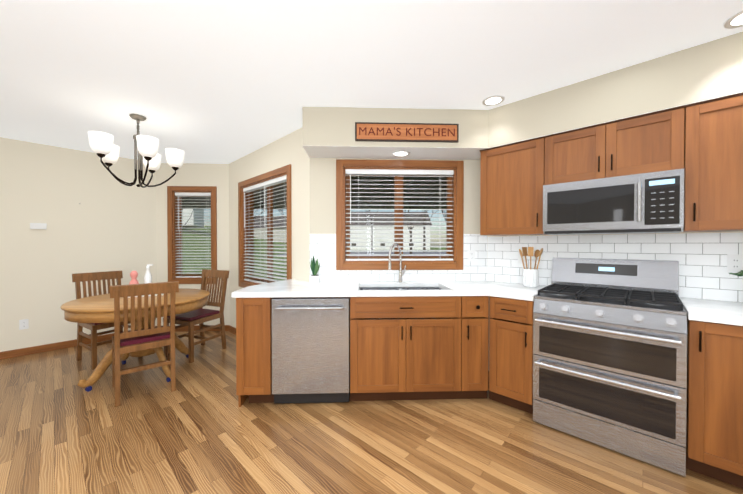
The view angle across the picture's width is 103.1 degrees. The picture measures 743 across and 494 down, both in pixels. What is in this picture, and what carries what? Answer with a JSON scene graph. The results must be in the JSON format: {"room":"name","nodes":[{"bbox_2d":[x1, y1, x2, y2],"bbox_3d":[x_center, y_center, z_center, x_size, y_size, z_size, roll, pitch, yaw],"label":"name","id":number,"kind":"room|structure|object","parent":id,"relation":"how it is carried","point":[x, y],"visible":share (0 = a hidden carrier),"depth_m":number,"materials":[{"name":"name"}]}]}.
{"room":"kitchen","nodes":[
{"label":"kitchen","id":0,"kind":"room"},
{"bbox_2d":[0,137,156,351],"bbox_3d":[-4.106,0.015,3.441,0.160,2.480,2.920,1,1,43],"label":"wall","id":1,"kind":"structure","parent":0,"point":[91,211],"depth_m":3.62,"materials":[{"name":"beige paint"}]},
{"bbox_2d":[19,319,28,329],"bbox_3d":[-4.024,0.895,3.413,0.009,0.114,0.070,1,1,43],"label":"outlet","id":2,"kind":"object","parent":1,"relation":"attached to","point":[23,323],"visible":1,"depth_m":3.41,"materials":[{"name":"white plastic"}]},
{"bbox_2d":[30,223,46,228],"bbox_3d":[-3.934,-0.245,3.484,0.030,0.070,0.130,1,1,43],"label":"thermostat","id":3,"kind":"object","parent":1,"relation":"attached to","point":[38,225],"visible":1,"depth_m":3.48,"materials":[{"name":"white plastic"}]},
{"bbox_2d":[0,326,156,359],"bbox_3d":[-4.073,1.213,3.353,0.021,0.085,2.700,1,1,43],"label":"baseboard","id":4,"kind":"structure","parent":1,"relation":"attached to","point":[38,349],"depth_m":3.54,"materials":[{"name":"brown wood"}]},
{"bbox_2d":[156,163,229,325],"bbox_3d":[-2.640,0.005,4.439,1.373,2.480,0.160,0,1,-2],"label":"wall","id":5,"kind":"structure","parent":0,"point":[200,174],"depth_m":4.36,"materials":[{"name":"beige paint"}]},
{"bbox_2d":[167,186,216,283],"bbox_3d":[-2.645,-0.174,4.428,0.705,1.440,0.180,0,1,-2],"label":"window","id":6,"kind":"structure","parent":5,"relation":"in","point":[172,225],"depth_m":4.35,"materials":[{"name":"brown wood"}]},
{"bbox_2d":[175,192,210,277],"bbox_3d":[-2.644,-0.176,4.391,0.521,1.260,0.058,0,1,-2],"label":"window blind","id":7,"kind":"object","parent":6,"relation":"attached to","point":[178,194],"visible":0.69,"depth_m":4.38,"materials":[{"name":"white plastic"}]},
{"bbox_2d":[175,325,228,331],"bbox_3d":[-2.637,1.204,4.359,1.053,0.085,0.021,0,1,-2],"label":"baseboard","id":8,"kind":"structure","parent":5,"relation":"attached to","point":[185,328],"depth_m":4.36,"materials":[{"name":"brown wood"}]},
{"bbox_2d":[229,127,309,327],"bbox_3d":[-1.363,0.012,3.765,2.249,2.480,0.160,1,1,44],"label":"wall","id":9,"kind":"structure","parent":0,"point":[287,149],"depth_m":3.21,"materials":[{"name":"beige paint"}]},
{"bbox_2d":[228,325,235,334],"bbox_3d":[-1.377,1.210,3.662,2.069,0.085,0.021,1,1,44],"label":"baseboard","id":10,"kind":"structure","parent":9,"relation":"attached to","point":[232,329],"depth_m":4.28,"materials":[{"name":"brown wood"}]},
{"bbox_2d":[238,164,291,287],"bbox_3d":[-1.298,-0.168,3.686,1.370,1.440,0.180,1,1,44],"label":"window","id":11,"kind":"structure","parent":9,"relation":"in","point":[279,172],"depth_m":3.81,"materials":[{"name":"brown wood"}]},
{"bbox_2d":[243,175,286,283],"bbox_3d":[-1.324,-0.169,3.660,1.186,1.260,0.058,1,1,44],"label":"window blind","id":12,"kind":"object","parent":11,"relation":"attached to","point":[275,181],"visible":0.77,"depth_m":3.66,"materials":[{"name":"white plastic"}]},
{"bbox_2d":[0,331,742,493],"bbox_3d":[-0.322,1.309,0.871,9.323,0.060,7.380,0,1,-2],"label":"floor","id":13,"kind":"structure","parent":0,"point":[198,431],"depth_m":1.91,"materials":[{"name":"brown wood"}]},
{"bbox_2d":[72,271,130,369],"bbox_3d":[-2.971,0.775,3.330,0.517,0.965,0.450,0,1,28],"label":"chair","id":14,"kind":"object","parent":13,"relation":"on","point":[78,278],"visible":0.44,"depth_m":3.27,"materials":[{"name":"brown wood"}]},
{"bbox_2d":[60,288,209,391],"bbox_3d":[-2.278,0.879,2.960,1.160,0.759,1.160,0,1,-2],"label":"dining table","id":15,"kind":"object","parent":13,"relation":"on","point":[96,309],"visible":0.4,"depth_m":2.68,"materials":[{"name":"brown wood"}]},
{"bbox_2d":[129,271,138,283],"bbox_3d":[-2.588,0.377,3.214,0.100,0.240,0.097,0,1,-2],"label":"figurine","id":16,"kind":"object","parent":15,"relation":"on","point":[133,276],"visible":0.5,"depth_m":3.19,"materials":[{"name":"pink ceramic"}]},
{"bbox_2d":[144,264,152,282],"bbox_3d":[-2.484,0.343,3.288,0.087,0.305,0.072,0,1,-2],"label":"bottle","id":17,"kind":"object","parent":15,"relation":"on","point":[147,277],"visible":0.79,"depth_m":3.27,"materials":[{"name":"white ceramic"}]},
{"bbox_2d":[110,281,178,406],"bbox_3d":[-2.019,0.782,2.627,0.450,0.965,0.517,0,1,-40],"label":"chair","id":18,"kind":"object","parent":13,"relation":"on","point":[138,339],"visible":0.96,"depth_m":2.47,"materials":[{"name":"brown wood"}]},
{"bbox_2d":[164,269,228,362],"bbox_3d":[-2.064,0.773,3.503,0.450,0.965,0.517,0,1,22],"label":"chair","id":19,"kind":"object","parent":13,"relation":"on","point":[199,316],"visible":0.88,"depth_m":3.57,"materials":[{"name":"brown wood"}]},
{"bbox_2d":[272,298,349,403],"bbox_3d":[-0.487,0.827,2.574,0.602,0.849,0.655,0,1,-2],"label":"dishwasher","id":20,"kind":"object","parent":13,"relation":"on","point":[310,350],"visible":0.85,"depth_m":2.31,"materials":[{"name":"silver metal"}]},
{"bbox_2d":[236,296,488,406],"bbox_3d":[-0.051,0.825,2.619,2.022,0.875,0.656,0,1,-2],"label":"base cabinet","id":21,"kind":"object","parent":13,"relation":"on","point":[412,359],"visible":0.83,"depth_m":2.34,"materials":[{"name":"brown wood"}]},
{"bbox_2d":[533,257,686,476],"bbox_3d":[1.632,0.682,2.070,0.756,1.172,0.700,1,1,43],"label":"range","id":22,"kind":"object","parent":13,"relation":"on","point":[609,353],"visible":1,"depth_m":1.86,"materials":[{"name":"silver metal"}]},
{"bbox_2d":[489,296,742,488],"bbox_3d":[1.919,0.833,1.854,2.192,0.875,0.656,1,1,43],"label":"base cabinet","id":23,"kind":"object","parent":13,"relation":"on","point":[714,429],"visible":0.85,"depth_m":1.59,"materials":[{"name":"brown wood"}]},
{"bbox_2d":[231,279,545,297],"bbox_3d":[0.252,0.367,2.644,2.689,0.040,0.660,0,1,-2],"label":"countertop","id":24,"kind":"structure","parent":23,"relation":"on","point":[290,287],"depth_m":2.42,"materials":[{"name":"white stone"}]},
{"bbox_2d":[309,255,319,282],"bbox_3d":[-0.544,0.209,2.837,0.104,0.271,0.089,0,1,-2],"label":"snake plant","id":25,"kind":"object","parent":24,"relation":"on","point":[314,267],"visible":0.98,"depth_m":2.82,"materials":[{"name":"green plant"}]},
{"bbox_2d":[388,243,405,281],"bbox_3d":[0.245,0.154,2.807,0.198,0.382,0.237,0,1,-2],"label":"faucet","id":26,"kind":"object","parent":24,"relation":"on","point":[401,274],"visible":1,"depth_m":2.88,"materials":[{"name":"silver metal"}]},
{"bbox_2d":[359,287,447,318],"bbox_3d":[0.271,0.490,2.627,0.790,0.203,0.450,0,1,-2],"label":"sink","id":27,"kind":"object","parent":24,"relation":"in","point":[399,288],"visible":0.08,"depth_m":2.82,"materials":[{"name":"silver metal"}]},
{"bbox_2d":[519,247,542,286],"bbox_3d":[1.394,0.173,2.586,0.186,0.348,0.188,0,1,-2],"label":"utensil crock","id":28,"kind":"object","parent":24,"relation":"on","point":[530,277],"visible":1,"depth_m":2.54,"materials":[{"name":"white ceramic"}]},
{"bbox_2d":[487,287,545,300],"bbox_3d":[1.273,0.371,2.243,0.676,0.040,0.217,0,1,-2],"label":"countertop","id":29,"kind":"structure","parent":23,"relation":"on","point":[520,293],"depth_m":2.32,"materials":[{"name":"white stone"}]},
{"bbox_2d":[679,297,742,325],"bbox_3d":[2.345,0.379,1.471,1.219,0.040,1.219,0,1,-2],"label":"countertop","id":30,"kind":"structure","parent":23,"relation":"on","point":[720,312],"depth_m":1.65,"materials":[{"name":"white stone"}]},
{"bbox_2d":[729,270,742,275],"bbox_3d":[2.256,0.238,1.638,0.311,0.236,0.337,0,1,-2],"label":"plant","id":31,"kind":"object","parent":30,"relation":"on","point":[740,273],"visible":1,"depth_m":1.73,"materials":[{"name":"green plant"}]},
{"bbox_2d":[0,0,742,163],"bbox_3d":[-0.321,-1.260,0.855,9.475,0.120,7.506,0,1,-2],"label":"ceiling","id":32,"kind":"structure","parent":0,"point":[215,81],"depth_m":1.87,"materials":[{"name":"white paint"}]},
{"bbox_2d":[88,114,184,187],"bbox_3d":[-2.202,-0.889,2.763,0.695,0.657,0.708,0,1,-2],"label":"chandelier","id":33,"kind":"object","parent":32,"relation":"hanging from","point":[104,148],"visible":1,"depth_m":2.72,"materials":[{"name":"white glass"}]},
{"bbox_2d":[482,95,504,105],"bbox_3d":[1.010,-1.212,2.446,0.176,0.005,0.176,0,1,-2],"label":"recessed light","id":34,"kind":"object","parent":32,"relation":"in","point":[493,100],"visible":1,"depth_m":2.44,"materials":[{"name":"white"}]},
{"bbox_2d":[302,31,742,159],"bbox_3d":[1.899,-1.034,1.324,4.900,0.339,3.364,0,1,-2],"label":"soffit beam","id":35,"kind":"structure","parent":32,"relation":"attached to","point":[713,69],"depth_m":2.28,"materials":[{"name":"beige paint"}]},
{"bbox_2d":[392,151,409,156],"bbox_3d":[0.277,-0.875,2.769,0.176,0.005,0.176,0,1,-2],"label":"recessed light","id":36,"kind":"object","parent":35,"relation":"attached to","point":[401,153],"visible":0.96,"depth_m":2.76,"materials":[{"name":"white"}]},
{"bbox_2d":[355,122,458,142],"bbox_3d":[0.311,-1.002,2.577,0.907,0.160,0.022,0,1,-2],"label":"kitchen sign","id":37,"kind":"object","parent":35,"relation":"attached to","point":[402,132],"visible":1,"depth_m":2.57,"materials":[{"name":"brown wood"}]},
{"bbox_2d":[723,11,742,28],"bbox_3d":[1.972,-1.204,1.539,0.176,0.005,0.176,0,1,-2],"label":"recessed light","id":38,"kind":"object","parent":32,"relation":"in","point":[735,21],"visible":1,"depth_m":1.57,"materials":[{"name":"white"}]},
{"bbox_2d":[310,158,479,281],"bbox_3d":[0.358,0.019,3.041,1.948,2.480,0.160,0,1,-2],"label":"wall","id":39,"kind":"structure","parent":0,"point":[322,195],"depth_m":2.93,"materials":[{"name":"beige paint"}]},
{"bbox_2d":[310,234,486,281],"bbox_3d":[0.279,0.107,2.954,1.784,0.474,0.008,0,1,-2],"label":"backsplash","id":40,"kind":"structure","parent":39,"relation":"attached to","point":[476,270],"depth_m":2.95,"materials":[{"name":"tile"}]},
{"bbox_2d":[315,250,322,260],"bbox_3d":[-0.519,0.085,2.915,0.070,0.114,0.008,0,1,-2],"label":"outlet","id":41,"kind":"object","parent":40,"relation":"attached to","point":[319,255],"visible":1,"depth_m":2.91,"materials":[{"name":"white plastic"}]},
{"bbox_2d":[468,250,474,261],"bbox_3d":[1.009,0.089,2.972,0.070,0.114,0.008,0,1,-2],"label":"outlet","id":42,"kind":"object","parent":40,"relation":"attached to","point":[471,255],"visible":1,"depth_m":2.97,"materials":[{"name":"white plastic"}]},
{"bbox_2d":[336,159,463,269],"bbox_3d":[0.284,-0.319,3.025,1.275,1.095,0.180,0,1,-2],"label":"window","id":43,"kind":"structure","parent":39,"relation":"in","point":[455,186],"depth_m":2.96,"materials":[{"name":"brown wood"}]},
{"bbox_2d":[346,169,453,260],"bbox_3d":[0.285,-0.320,2.988,1.091,0.915,0.058,0,1,-2],"label":"blinds","id":44,"kind":"object","parent":43,"relation":"attached to","point":[435,173],"visible":0.94,"depth_m":2.98,"materials":[{"name":"white plastic"}]},
{"bbox_2d":[487,231,742,302],"bbox_3d":[2.768,0.032,1.623,4.517,2.480,0.160,1,1,43],"label":"wall","id":45,"kind":"structure","parent":0,"point":[624,234],"depth_m":2.15,"materials":[{"name":"beige paint"}]},
{"bbox_2d":[480,136,543,235],"bbox_3d":[1.294,-0.493,2.635,0.513,0.772,0.346,1,1,43],"label":"upper cabinet","id":46,"kind":"object","parent":45,"relation":"attached to","point":[512,174],"depth_m":2.50,"materials":[{"name":"brown wood"}]},
{"bbox_2d":[487,233,742,302],"bbox_3d":[2.171,0.129,2.063,2.715,0.446,0.008,1,1,43],"label":"backsplash","id":47,"kind":"structure","parent":45,"relation":"attached to","point":[701,258],"depth_m":2.18,"materials":[{"name":"tile"}]},
{"bbox_2d":[518,251,525,263],"bbox_3d":[1.408,0.096,2.758,0.070,0.114,0.008,1,1,43],"label":"electrical outlet","id":48,"kind":"object","parent":47,"relation":"attached to","point":[519,259],"visible":0.42,"depth_m":2.76,"materials":[{"name":"white plastic"}]},
{"bbox_2d":[727,254,742,271],"bbox_3d":[2.339,0.105,1.894,0.070,0.114,0.008,1,1,43],"label":"electrical outlet","id":49,"kind":"object","parent":47,"relation":"attached to","point":[734,262],"visible":1,"depth_m":1.90,"materials":[{"name":"white plastic"}]},
{"bbox_2d":[544,101,703,234],"bbox_3d":[1.762,-0.489,2.200,0.883,0.772,0.346,1,1,43],"label":"upper cabinet","id":50,"kind":"object","parent":45,"relation":"attached to","point":[700,143],"depth_m":1.95,"materials":[{"name":"brown wood"}]},
{"bbox_2d":[543,169,683,234],"bbox_3d":[1.729,-0.288,2.165,0.756,0.379,0.447,1,1,43],"label":"over-the-range microwave","id":51,"kind":"object","parent":50,"relation":"attached to","point":[648,203],"visible":1,"depth_m":1.99,"materials":[{"name":"silver metal"}]},
{"bbox_2d":[704,92,742,231],"bbox_3d":[2.178,-0.486,1.815,0.367,0.772,0.346,1,1,43],"label":"upper cabinet","id":52,"kind":"object","parent":45,"relation":"attached to","point":[723,116],"depth_m":1.71,"materials":[{"name":"brown wood"}]},
{"label":"outside","id":53,"kind":"structure","parent":0,"visible":0},
{"bbox_2d":[182,226,445,280],"bbox_3d":[-23.097,-3.432,80.766,280.000,9.200,156.700,0,1,-2],"label":"lawn","id":54,"kind":"structure","parent":53,"point":[284,250],"depth_m":41.97,"materials":[{"name":"green plant"}]},
{"bbox_2d":[182,209,203,227],"bbox_3d":[-44.343,-9.087,60.248,17.000,9.500,11.000,0,1,-19],"label":"house","id":55,"kind":"structure","parent":54,"relation":"on","point":[200,212],"depth_m":59.80,"materials":[{"name":"white"}]},
{"bbox_2d":[254,216,286,242],"bbox_3d":[-35.928,-4.991,102.635,25.000,11.500,13.000,0,1,-2],"label":"house","id":56,"kind":"structure","parent":54,"relation":"on","point":[275,219],"depth_m":96.92,"materials":[{"name":"grey"}]},
{"bbox_2d":[182,209,445,253],"bbox_3d":[3.680,-6.912,54.798,64.906,16.255,55.425,0,1,-2],"label":"trees","id":57,"kind":"object","parent":54,"relation":"on","point":[410,219],"depth_m":64.23,"materials":[{"name":"brown plant"}]},
{"bbox_2d":[350,212,431,249],"bbox_3d":[3.270,-5.447,98.100,31.000,12.500,13.000,0,1,-2],"label":"house","id":58,"kind":"structure","parent":54,"relation":"on","point":[385,232],"depth_m":92.41,"materials":[{"name":"white"}]},
{"bbox_2d":[182,176,446,208],"bbox_3d":[-1.706,-1.113,4.235,11.000,0.280,7.297,0,1,-2],"label":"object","id":59,"kind":"structure","parent":53,"point":[430,195],"depth_m":5.65,"materials":[{"name":"grey"}]}
]}

